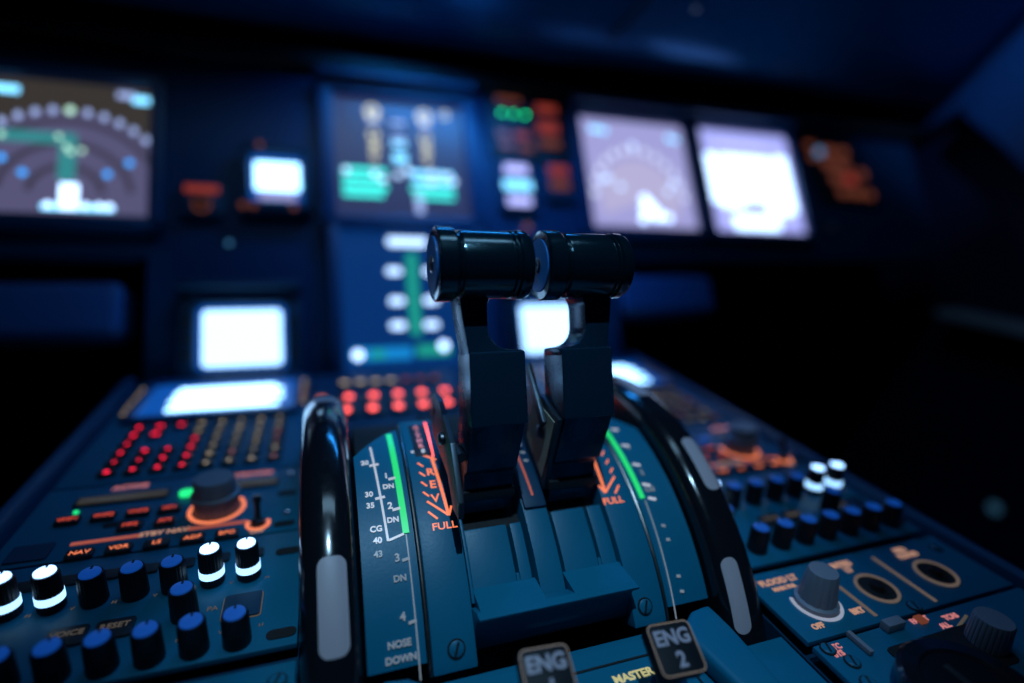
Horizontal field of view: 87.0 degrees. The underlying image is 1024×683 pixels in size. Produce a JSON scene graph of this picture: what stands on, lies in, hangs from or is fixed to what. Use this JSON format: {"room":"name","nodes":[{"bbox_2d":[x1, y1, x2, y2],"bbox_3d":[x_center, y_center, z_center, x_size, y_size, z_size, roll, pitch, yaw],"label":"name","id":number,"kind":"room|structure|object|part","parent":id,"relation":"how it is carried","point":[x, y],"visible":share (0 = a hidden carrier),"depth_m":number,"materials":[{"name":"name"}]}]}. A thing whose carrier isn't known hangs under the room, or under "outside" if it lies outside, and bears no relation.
{"room":"control cabin","nodes":[
{"label":"control cabin","id":0,"kind":"room"},
{"bbox_2d":[0,0,855,508],"bbox_3d":[-0.146,-0.317,0.801,2.400,1.420,0.030,-2,17,-19],"label":"wall","id":1,"kind":"structure","parent":0,"point":[745,354],"depth_m":0.85,"materials":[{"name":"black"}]},
{"bbox_2d":[0,36,939,393],"bbox_3d":[-0.114,-0.126,0.574,1.600,0.338,0.198,-2,17,-19],"label":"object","id":2,"kind":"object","parent":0,"point":[213,107],"depth_m":0.53,"materials":[{"name":"blue paint"}]},
{"bbox_2d":[0,273,137,350],"bbox_3d":[-0.512,-0.021,0.435,0.350,0.068,0.068,-2,17,-19],"label":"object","id":3,"kind":"object","parent":2,"relation":"attached to","point":[39,311],"visible":1,"depth_m":0.46,"materials":[{"name":"blue paint"}]},
{"bbox_2d":[0,60,167,232],"bbox_3d":[-0.395,-0.169,0.469,0.160,0.138,0.084,-2,17,-19],"label":"display","id":4,"kind":"object","parent":2,"relation":"attached to","point":[81,149],"visible":1,"depth_m":0.47,"materials":[{"name":"multicoloured glass"}]},
{"bbox_2d":[179,180,224,218],"bbox_3d":[-0.285,-0.130,0.496,0.036,0.033,0.030,-2,17,-19],"label":"switch","id":5,"kind":"object","parent":2,"relation":"attached to","point":[197,199],"visible":1,"depth_m":0.50,"materials":[{"name":"blue paint"}]},
{"bbox_2d":[225,239,233,246],"bbox_3d":[-0.263,-0.091,0.502,0.007,0.007,0.005,-2,17,-19],"label":"lamp","id":6,"kind":"object","parent":2,"relation":"attached to","point":[229,243],"visible":1,"depth_m":0.50,"materials":[{"name":"blue"}]},
{"bbox_2d":[175,280,303,378],"bbox_3d":[-0.240,-0.009,0.482,0.100,0.091,0.055,-2,17,-19],"label":"screen","id":7,"kind":"object","parent":2,"relation":"attached to","point":[227,328],"visible":0.92,"depth_m":0.48,"materials":[{"name":"white glass"}]},
{"bbox_2d":[175,280,300,290],"bbox_3d":[-0.243,-0.049,0.486,0.100,0.006,0.026,-2,-12,-19],"label":"hood","id":8,"kind":"object","parent":7,"relation":"attached to","point":[182,285],"depth_m":0.48,"materials":[{"name":"blue paint"}]},
{"bbox_2d":[239,142,312,215],"bbox_3d":[-0.227,-0.157,0.522,0.064,0.067,0.045,-2,17,-19],"label":"instrument","id":9,"kind":"object","parent":2,"relation":"attached to","point":[275,179],"visible":1,"depth_m":0.52,"materials":[{"name":"white glass"}]},
{"bbox_2d":[316,65,485,231],"bbox_3d":[-0.115,-0.198,0.569,0.165,0.159,0.093,-2,17,-19],"label":"display","id":10,"kind":"object","parent":2,"relation":"attached to","point":[392,146],"visible":1,"depth_m":0.57,"materials":[{"name":"glass"}]},
{"bbox_2d":[316,65,474,94],"bbox_3d":[-0.122,-0.276,0.580,0.165,0.006,0.026,-2,-12,-19],"label":"hood","id":11,"kind":"object","parent":10,"relation":"attached to","point":[337,78],"depth_m":0.57,"materials":[{"name":"blue plastic"}]},
{"bbox_2d":[328,216,493,374],"bbox_3d":[-0.099,-0.044,0.539,0.156,0.151,0.090,-2,17,-19],"label":"display","id":12,"kind":"object","parent":2,"relation":"attached to","point":[385,317],"visible":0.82,"depth_m":0.53,"materials":[{"name":"blue glass"}]},
{"bbox_2d":[0,0,1023,144],"bbox_3d":[-0.108,-0.411,0.494,1.680,0.303,0.211,-2,17,-19],"label":"glareshield","id":13,"kind":"object","parent":2,"relation":"attached to","point":[904,53],"visible":0.98,"depth_m":0.64,"materials":[{"name":"blue"}]},
{"bbox_2d":[494,159,538,213],"bbox_3d":[0.005,-0.174,0.609,0.046,0.057,0.035,-2,17,-19],"label":"display","id":14,"kind":"object","parent":2,"relation":"attached to","point":[515,180],"visible":1,"depth_m":0.60,"materials":[{"name":"purple glass"}]},
{"bbox_2d":[522,222,531,231],"bbox_3d":[0.017,-0.128,0.605,0.012,0.011,0.007,-2,17,-19],"label":"lamp","id":15,"kind":"object","parent":2,"relation":"attached to","point":[526,228],"visible":1,"depth_m":0.60,"materials":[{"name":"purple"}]},
{"bbox_2d":[487,94,569,163],"bbox_3d":[0.020,-0.246,0.631,0.094,0.074,0.044,-2,17,-19],"label":"panel","id":16,"kind":"object","parent":2,"relation":"attached to","point":[521,129],"visible":1,"depth_m":0.63,"materials":[{"name":"black plastic"}]},
{"bbox_2d":[502,292,568,364],"bbox_3d":[0.041,-0.019,0.579,0.100,0.091,0.055,-2,17,-19],"label":"screen","id":17,"kind":"object","parent":2,"relation":"attached to","point":[532,325],"visible":0.34,"depth_m":0.57,"materials":[{"name":"white glass"}]},
{"bbox_2d":[539,160,574,202],"bbox_3d":[0.053,-0.186,0.628,0.038,0.046,0.029,-2,17,-19],"label":"switch","id":18,"kind":"object","parent":2,"relation":"attached to","point":[556,176],"visible":1,"depth_m":0.62,"materials":[{"name":"blue paint"}]},
{"bbox_2d":[565,94,710,241],"bbox_3d":[0.156,-0.210,0.662,0.170,0.161,0.094,-2,17,-19],"label":"display","id":19,"kind":"object","parent":2,"relation":"attached to","point":[637,177],"visible":0.98,"depth_m":0.66,"materials":[{"name":"purple glass"}]},
{"bbox_2d":[565,94,693,117],"bbox_3d":[0.148,-0.289,0.674,0.170,0.006,0.026,-2,-12,-19],"label":"hood","id":20,"kind":"object","parent":19,"relation":"attached to","point":[585,106],"depth_m":0.66,"materials":[{"name":"black"}]},
{"bbox_2d":[616,269,713,322],"bbox_3d":[0.182,-0.056,0.676,0.130,0.066,0.067,-2,17,-19],"label":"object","id":21,"kind":"object","parent":2,"relation":"attached to","point":[652,295],"visible":0.7,"depth_m":0.65,"materials":[{"name":"blue paint"}]},
{"bbox_2d":[689,108,817,244],"bbox_3d":[0.319,-0.217,0.719,0.172,0.163,0.095,-2,17,-19],"label":"display","id":22,"kind":"object","parent":2,"relation":"attached to","point":[753,185],"visible":1,"depth_m":0.72,"materials":[{"name":"white glass"}]},
{"bbox_2d":[689,108,798,128],"bbox_3d":[0.312,-0.297,0.731,0.172,0.006,0.026,-2,-12,-19],"label":"hood","id":23,"kind":"object","parent":22,"relation":"attached to","point":[698,113],"depth_m":0.72,"materials":[{"name":"black plastic"}]},
{"bbox_2d":[797,137,880,205],"bbox_3d":[0.474,-0.245,0.783,0.128,0.088,0.052,-2,17,-19],"label":"switch panel","id":24,"kind":"object","parent":2,"relation":"attached to","point":[839,176],"visible":1,"depth_m":0.78,"materials":[{"name":"black plastic"}]},
{"bbox_3d":[0.439,-0.271,0.770,0.012,0.012,0.006,-2,-12,-19],"label":"knob","id":25,"kind":"part","parent":24,"relation":"part of","materials":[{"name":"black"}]},
{"bbox_2d":[785,101,1023,570],"bbox_3d":[0.870,-0.167,0.480,0.030,1.420,1.300,-2,17,-19],"label":"wall","id":26,"kind":"structure","parent":0,"point":[922,408],"depth_m":0.90,"materials":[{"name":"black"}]},
{"bbox_2d":[882,14,1023,139],"bbox_3d":[0.704,-0.437,0.839,0.030,0.228,0.267,-2,17,-19],"label":"trim","id":27,"kind":"structure","parent":26,"relation":"attached to","point":[927,118],"depth_m":0.85,"materials":[{"name":"blue paint"}]},
{"bbox_2d":[934,309,1023,335],"bbox_3d":[0.727,-0.019,0.771,0.060,0.012,0.200,-2,17,-19],"label":"trim","id":28,"kind":"structure","parent":26,"relation":"attached to","point":[1008,325],"depth_m":0.80,"materials":[{"name":"blue paint"}]},
{"bbox_2d":[963,25,1023,169],"bbox_3d":[0.746,-0.375,0.693,0.050,0.461,0.257,-2,17,-19],"label":"window","id":29,"kind":"structure","parent":26,"relation":"attached to","point":[996,109],"depth_m":0.76,"materials":[{"name":"glass"}]},
{"bbox_2d":[983,497,1008,518],"bbox_3d":[0.744,0.257,0.833,0.007,0.032,0.032,-2,17,-19],"label":"lamp","id":30,"kind":"object","parent":26,"relation":"attached to","point":[994,507],"visible":1,"depth_m":0.83,"materials":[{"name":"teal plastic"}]},
{"bbox_3d":[0.025,0.565,0.401,2.400,0.040,2.400,-2,17,-19],"label":"floor","id":31,"kind":"structure","parent":0,"visible":0},
{"bbox_2d":[0,353,1023,682],"bbox_3d":[-0.008,0.327,0.317,0.482,0.464,0.600,-2,17,-19],"label":"pedestal","id":32,"kind":"object","parent":31,"relation":"on","point":[783,658],"visible":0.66,"depth_m":0.25,"materials":[{"name":"blue paint"}]},
{"bbox_3d":[-0.220,0.126,0.180,0.008,0.028,0.600,-2,17,-19],"label":"rail","id":33,"kind":"part","parent":32,"relation":"part of","materials":[{"name":"blue paint"}]},
{"bbox_2d":[0,530,298,682],"bbox_3d":[-0.154,0.099,0.215,0.129,0.020,0.073,-2,17,-19],"label":"panel","id":34,"kind":"object","parent":32,"relation":"on","point":[126,618],"visible":1,"depth_m":0.21,"materials":[{"name":"teal paint"}]},
{"bbox_3d":[-0.170,0.110,0.179,0.010,0.012,0.010,-2,17,-19],"label":"volume knob","id":35,"kind":"part","parent":34,"relation":"part of","materials":[{"name":"black plastic"}]},
{"bbox_3d":[-0.196,0.098,0.208,0.010,0.016,0.010,-2,17,-19],"label":"volume knob","id":36,"kind":"part","parent":34,"relation":"part of","materials":[{"name":"black plastic"}]},
{"bbox_3d":[-0.182,0.098,0.212,0.010,0.016,0.010,-2,17,-19],"label":"volume knob","id":37,"kind":"part","parent":34,"relation":"part of","materials":[{"name":"black plastic"}]},
{"bbox_3d":[-0.157,0.109,0.183,0.010,0.012,0.010,-2,17,-19],"label":"volume knob","id":38,"kind":"part","parent":34,"relation":"part of","materials":[{"name":"black plastic"}]},
{"bbox_3d":[-0.169,0.099,0.217,0.010,0.012,0.010,-2,17,-19],"label":"volume knob","id":39,"kind":"part","parent":34,"relation":"part of","materials":[{"name":"black plastic"}]},
{"bbox_3d":[-0.143,0.108,0.188,0.010,0.012,0.010,-2,17,-19],"label":"volume knob","id":40,"kind":"part","parent":34,"relation":"part of","materials":[{"name":"black plastic"}]},
{"bbox_3d":[-0.156,0.098,0.222,0.010,0.012,0.010,-2,17,-19],"label":"volume knob","id":41,"kind":"part","parent":34,"relation":"part of","materials":[{"name":"black plastic"}]},
{"bbox_3d":[-0.130,0.108,0.193,0.010,0.012,0.010,-2,17,-19],"label":"volume knob","id":42,"kind":"part","parent":34,"relation":"part of","materials":[{"name":"black plastic"}]},
{"bbox_3d":[-0.142,0.098,0.227,0.010,0.012,0.010,-2,17,-19],"label":"volume knob","id":43,"kind":"part","parent":34,"relation":"part of","materials":[{"name":"black plastic"}]},
{"bbox_3d":[-0.129,0.102,0.212,0.010,0.012,0.010,-2,17,-19],"label":"volume knob","id":44,"kind":"part","parent":34,"relation":"part of","materials":[{"name":"black plastic"}]},
{"bbox_3d":[-0.117,0.107,0.197,0.010,0.012,0.010,-2,17,-19],"label":"volume knob","id":45,"kind":"part","parent":34,"relation":"part of","materials":[{"name":"black plastic"}]},
{"bbox_3d":[-0.129,0.096,0.231,0.010,0.016,0.010,-2,17,-19],"label":"volume knob","id":46,"kind":"part","parent":34,"relation":"part of","materials":[{"name":"black plastic"}]},
{"bbox_3d":[-0.103,0.107,0.202,0.010,0.012,0.010,-2,17,-19],"label":"volume knob","id":47,"kind":"part","parent":34,"relation":"part of","materials":[{"name":"black plastic"}]},
{"bbox_3d":[-0.115,0.095,0.235,0.010,0.016,0.010,-2,17,-19],"label":"volume knob","id":48,"kind":"part","parent":34,"relation":"part of","materials":[{"name":"black plastic"}]},
{"bbox_2d":[0,466,299,571],"bbox_3d":[-0.176,0.080,0.279,0.128,0.021,0.067,-2,17,-19],"label":"panel","id":49,"kind":"object","parent":32,"relation":"on","point":[215,505],"visible":1,"depth_m":0.27,"materials":[{"name":"teal paint"}]},
{"bbox_3d":[-0.154,0.075,0.280,0.023,0.010,0.023,-2,17,-19],"label":"knob","id":50,"kind":"part","parent":49,"relation":"part of","materials":[{"name":"grey plastic"}]},
{"bbox_3d":[-0.155,0.084,0.283,0.021,0.007,0.021,8,16,16],"label":"tuning knob","id":51,"kind":"part","parent":49,"relation":"part of","materials":[{"name":"grey plastic"}]},
{"bbox_2d":[245,494,269,532],"bbox_3d":[-0.128,0.086,0.271,0.012,0.015,0.013,-2,17,-19],"label":"switch","id":52,"kind":"object","parent":49,"relation":"attached to","point":[257,518],"depth_m":0.27,"materials":[{"name":"black plastic"}]},
{"bbox_2d":[52,373,309,491],"bbox_3d":[-0.214,0.055,0.387,0.128,0.007,0.164,-2,17,-19],"label":"control panel","id":53,"kind":"object","parent":32,"relation":"on","point":[178,428],"visible":1,"depth_m":0.36,"materials":[{"name":"teal paint"}]},
{"bbox_3d":[-0.226,0.043,0.422,0.114,0.004,0.080,-2,17,-19],"label":"screen frame","id":54,"kind":"part","parent":53,"relation":"part of","materials":[{"name":"blue"}]},
{"bbox_2d":[191,660,296,682],"bbox_3d":[-0.123,0.134,0.131,0.128,0.004,0.102,-2,17,-19],"label":"blank panel","id":55,"kind":"object","parent":32,"relation":"on","point":[285,672],"visible":1,"depth_m":0.19,"materials":[{"name":"teal paint"}]},
{"bbox_2d":[312,368,544,441],"bbox_3d":[-0.066,0.045,0.453,0.192,0.006,0.134,-2,17,-19],"label":"panel","id":56,"kind":"object","parent":32,"relation":"on","point":[377,399],"visible":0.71,"depth_m":0.45,"materials":[{"name":"blue paint"}]},
{"bbox_2d":[350,414,707,680],"bbox_3d":[-0.006,0.087,0.283,0.147,0.090,0.157,-2,17,-19],"label":"throttle quadrant","id":57,"kind":"object","parent":32,"relation":"on","point":[437,588],"visible":0.94,"depth_m":0.23,"materials":[{"name":"teal paint"}]},
{"bbox_2d":[299,397,364,682],"bbox_3d":[-0.098,0.156,0.297,0.022,0.250,0.250,-2,17,-19],"label":"wheel","id":58,"kind":"object","parent":57,"relation":"attached to","point":[331,648],"visible":1,"depth_m":0.20,"materials":[{"name":"black plastic"}]},
{"bbox_3d":[-0.055,0.088,0.233,0.021,0.066,0.092,-2,17,-19],"label":"scale plate","id":59,"kind":"part","parent":57,"relation":"part of","materials":[{"name":"teal paint"}]},
{"bbox_2d":[426,226,535,519],"bbox_3d":[-0.016,0.014,0.228,0.040,0.122,0.060,-2,17,-19],"label":"lever","id":60,"kind":"object","parent":57,"relation":"on","point":[466,269],"visible":1,"depth_m":0.21,"materials":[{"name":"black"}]},
{"bbox_3d":[-0.029,0.046,0.233,0.002,0.034,0.060,-2,17,-19],"label":"flank plate","id":61,"kind":"part","parent":60,"relation":"part of","materials":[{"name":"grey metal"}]},
{"bbox_3d":[-0.027,0.050,0.240,0.004,0.017,0.033,-2,17,-19],"label":"link rod","id":62,"kind":"part","parent":60,"relation":"part of","materials":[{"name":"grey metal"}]},
{"bbox_2d":[523,230,634,501],"bbox_3d":[0.024,0.011,0.246,0.040,0.122,0.051,-2,17,-19],"label":"lever","id":63,"kind":"object","parent":57,"relation":"on","point":[565,431],"visible":0.95,"depth_m":0.23,"materials":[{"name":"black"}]},
{"bbox_3d":[0.012,0.044,0.253,0.002,0.044,0.049,-2,17,-19],"label":"flank plate","id":64,"kind":"part","parent":63,"relation":"part of","materials":[{"name":"grey metal"}]},
{"bbox_2d":[546,374,766,651],"bbox_3d":[0.063,0.150,0.353,0.021,0.258,0.258,-2,17,-19],"label":"wheel","id":65,"kind":"object","parent":57,"relation":"attached to","point":[731,589],"visible":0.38,"depth_m":0.26,"materials":[{"name":"black plastic"}]},
{"bbox_3d":[0.064,0.083,0.274,0.021,0.066,0.092,-2,17,-19],"label":"scale plate","id":66,"kind":"part","parent":57,"relation":"part of","materials":[{"name":"teal paint"}]},
{"bbox_2d":[516,643,576,682],"bbox_3d":[0.011,0.119,0.181,0.018,0.030,0.018,-1,16,-15],"label":"switch","id":67,"kind":"object","parent":32,"relation":"on","point":[550,663],"visible":1,"depth_m":0.18,"materials":[{"name":"grey plastic"}]},
{"bbox_2d":[525,358,733,429],"bbox_3d":[0.095,0.044,0.490,0.132,0.007,0.170,-2,17,-19],"label":"panel","id":68,"kind":"object","parent":32,"relation":"on","point":[690,411],"visible":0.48,"depth_m":0.49,"materials":[{"name":"teal paint"}]},
{"bbox_3d":[0.087,0.032,0.523,0.114,0.004,0.080,-2,17,-19],"label":"screen frame","id":69,"kind":"part","parent":68,"relation":"part of","materials":[{"name":"blue"}]},
{"bbox_3d":[0.041,0.148,0.154,0.193,0.007,0.141,-2,17,-19],"label":"plate","id":70,"kind":"part","parent":32,"relation":"part of","materials":[{"name":"teal paint"}]},
{"bbox_2d":[641,620,706,682],"bbox_3d":[0.057,0.118,0.196,0.018,0.029,0.018,-1,16,-15],"label":"switch","id":71,"kind":"object","parent":32,"relation":"on","point":[674,654],"visible":1,"depth_m":0.19,"materials":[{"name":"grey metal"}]},
{"bbox_2d":[687,421,806,477],"bbox_3d":[0.135,0.070,0.380,0.135,0.021,0.067,-2,17,-19],"label":"panel","id":72,"kind":"object","parent":32,"relation":"on","point":[736,448],"visible":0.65,"depth_m":0.38,"materials":[{"name":"teal paint"}]},
{"bbox_3d":[0.163,0.073,0.386,0.021,0.007,0.021,8,16,16],"label":"tuning knob","id":73,"kind":"part","parent":72,"relation":"part of","materials":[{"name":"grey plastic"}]},
{"bbox_3d":[0.163,0.065,0.383,0.023,0.010,0.023,-2,17,-19],"label":"knob","id":74,"kind":"part","parent":72,"relation":"part of","materials":[{"name":"grey plastic"}]},
{"bbox_2d":[774,438,793,464],"bbox_3d":[0.190,0.076,0.373,0.012,0.015,0.013,-2,17,-19],"label":"switch","id":75,"kind":"object","parent":72,"relation":"attached to","point":[781,457],"depth_m":0.38,"materials":[{"name":"black plastic"}]},
{"bbox_2d":[717,461,921,570],"bbox_3d":[0.156,0.090,0.313,0.130,0.020,0.077,-2,17,-19],"label":"panel","id":76,"kind":"object","parent":32,"relation":"on","point":[796,513],"visible":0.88,"depth_m":0.30,"materials":[{"name":"teal paint"}]},
{"bbox_3d":[0.128,0.089,0.314,0.010,0.012,0.010,-2,17,-19],"label":"volume knob","id":77,"kind":"part","parent":76,"relation":"part of","materials":[{"name":"black plastic"}]},
{"bbox_3d":[0.143,0.089,0.319,0.010,0.012,0.010,-2,17,-19],"label":"volume knob","id":78,"kind":"part","parent":76,"relation":"part of","materials":[{"name":"black plastic"}]},
{"bbox_3d":[0.126,0.100,0.274,0.010,0.012,0.010,-2,17,-19],"label":"volume knob","id":79,"kind":"part","parent":76,"relation":"part of","materials":[{"name":"black plastic"}]},
{"bbox_3d":[0.158,0.088,0.324,0.010,0.012,0.010,-2,17,-19],"label":"volume knob","id":80,"kind":"part","parent":76,"relation":"part of","materials":[{"name":"black plastic"}]},
{"bbox_3d":[0.140,0.099,0.280,0.010,0.012,0.010,-2,17,-19],"label":"volume knob","id":81,"kind":"part","parent":76,"relation":"part of","materials":[{"name":"black plastic"}]},
{"bbox_3d":[0.172,0.087,0.329,0.010,0.012,0.010,-2,17,-19],"label":"volume knob","id":82,"kind":"part","parent":76,"relation":"part of","materials":[{"name":"black plastic"}]},
{"bbox_3d":[0.155,0.099,0.285,0.010,0.012,0.010,-2,17,-19],"label":"volume knob","id":83,"kind":"part","parent":76,"relation":"part of","materials":[{"name":"black plastic"}]},
{"bbox_3d":[0.187,0.085,0.333,0.010,0.016,0.010,-2,17,-19],"label":"volume knob","id":84,"kind":"part","parent":76,"relation":"part of","materials":[{"name":"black plastic"}]},
{"bbox_3d":[0.170,0.098,0.290,0.010,0.012,0.010,-2,17,-19],"label":"volume knob","id":85,"kind":"part","parent":76,"relation":"part of","materials":[{"name":"black plastic"}]},
{"bbox_3d":[0.186,0.092,0.315,0.010,0.012,0.010,-2,17,-19],"label":"volume knob","id":86,"kind":"part","parent":76,"relation":"part of","materials":[{"name":"black plastic"}]},
{"bbox_3d":[0.202,0.085,0.338,0.010,0.016,0.010,-2,17,-19],"label":"volume knob","id":87,"kind":"part","parent":76,"relation":"part of","materials":[{"name":"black plastic"}]},
{"bbox_3d":[0.184,0.098,0.295,0.010,0.012,0.010,-2,17,-19],"label":"volume knob","id":88,"kind":"part","parent":76,"relation":"part of","materials":[{"name":"black plastic"}]},
{"bbox_3d":[0.199,0.097,0.300,0.010,0.012,0.010,-2,17,-19],"label":"volume knob","id":89,"kind":"part","parent":76,"relation":"part of","materials":[{"name":"black plastic"}]},
{"bbox_3d":[0.214,0.097,0.305,0.010,0.012,0.010,-2,17,-19],"label":"volume knob","id":90,"kind":"part","parent":76,"relation":"part of","materials":[{"name":"black plastic"}]},
{"bbox_3d":[0.229,0.108,0.335,0.008,0.028,0.600,-2,17,-19],"label":"rail","id":91,"kind":"part","parent":32,"relation":"part of","materials":[{"name":"blue paint"}]},
{"bbox_2d":[754,536,1012,646],"bbox_3d":[0.176,0.108,0.256,0.130,0.020,0.040,-2,17,-19],"label":"panel","id":92,"kind":"object","parent":32,"relation":"on","point":[819,601],"visible":1,"depth_m":0.25,"materials":[{"name":"teal paint"}]},
{"bbox_3d":[0.136,0.107,0.239,0.016,0.014,0.016,-2,17,-19],"label":"dimmer knob","id":93,"kind":"part","parent":92,"relation":"part of","materials":[{"name":"grey plastic"}]},
{"bbox_2d":[812,588,1023,682],"bbox_3d":[0.193,0.124,0.208,0.130,0.015,0.066,-2,17,-19],"label":"panel","id":94,"kind":"object","parent":32,"relation":"on","point":[993,625],"depth_m":0.22,"materials":[{"name":"teal paint"}]},
{"bbox_2d":[912,614,928,624],"bbox_3d":[0.177,0.121,0.234,0.004,0.001,0.004,-2,17,-19],"label":"lamp","id":95,"kind":"object","parent":94,"relation":"on","point":[918,619],"depth_m":0.23,"materials":[{"name":"orange plastic"}]},
{"bbox_3d":[0.163,0.127,0.189,0.049,0.011,0.049,-2,17,-19],"label":"round dial","id":96,"kind":"part","parent":94,"relation":"part of","materials":[{"name":"black plastic"}]},
{"bbox_3d":[0.197,0.119,0.223,0.015,0.012,0.015,-2,17,-19],"label":"knurled knob","id":97,"kind":"part","parent":94,"relation":"part of","materials":[{"name":"grey plastic"}]}
]}

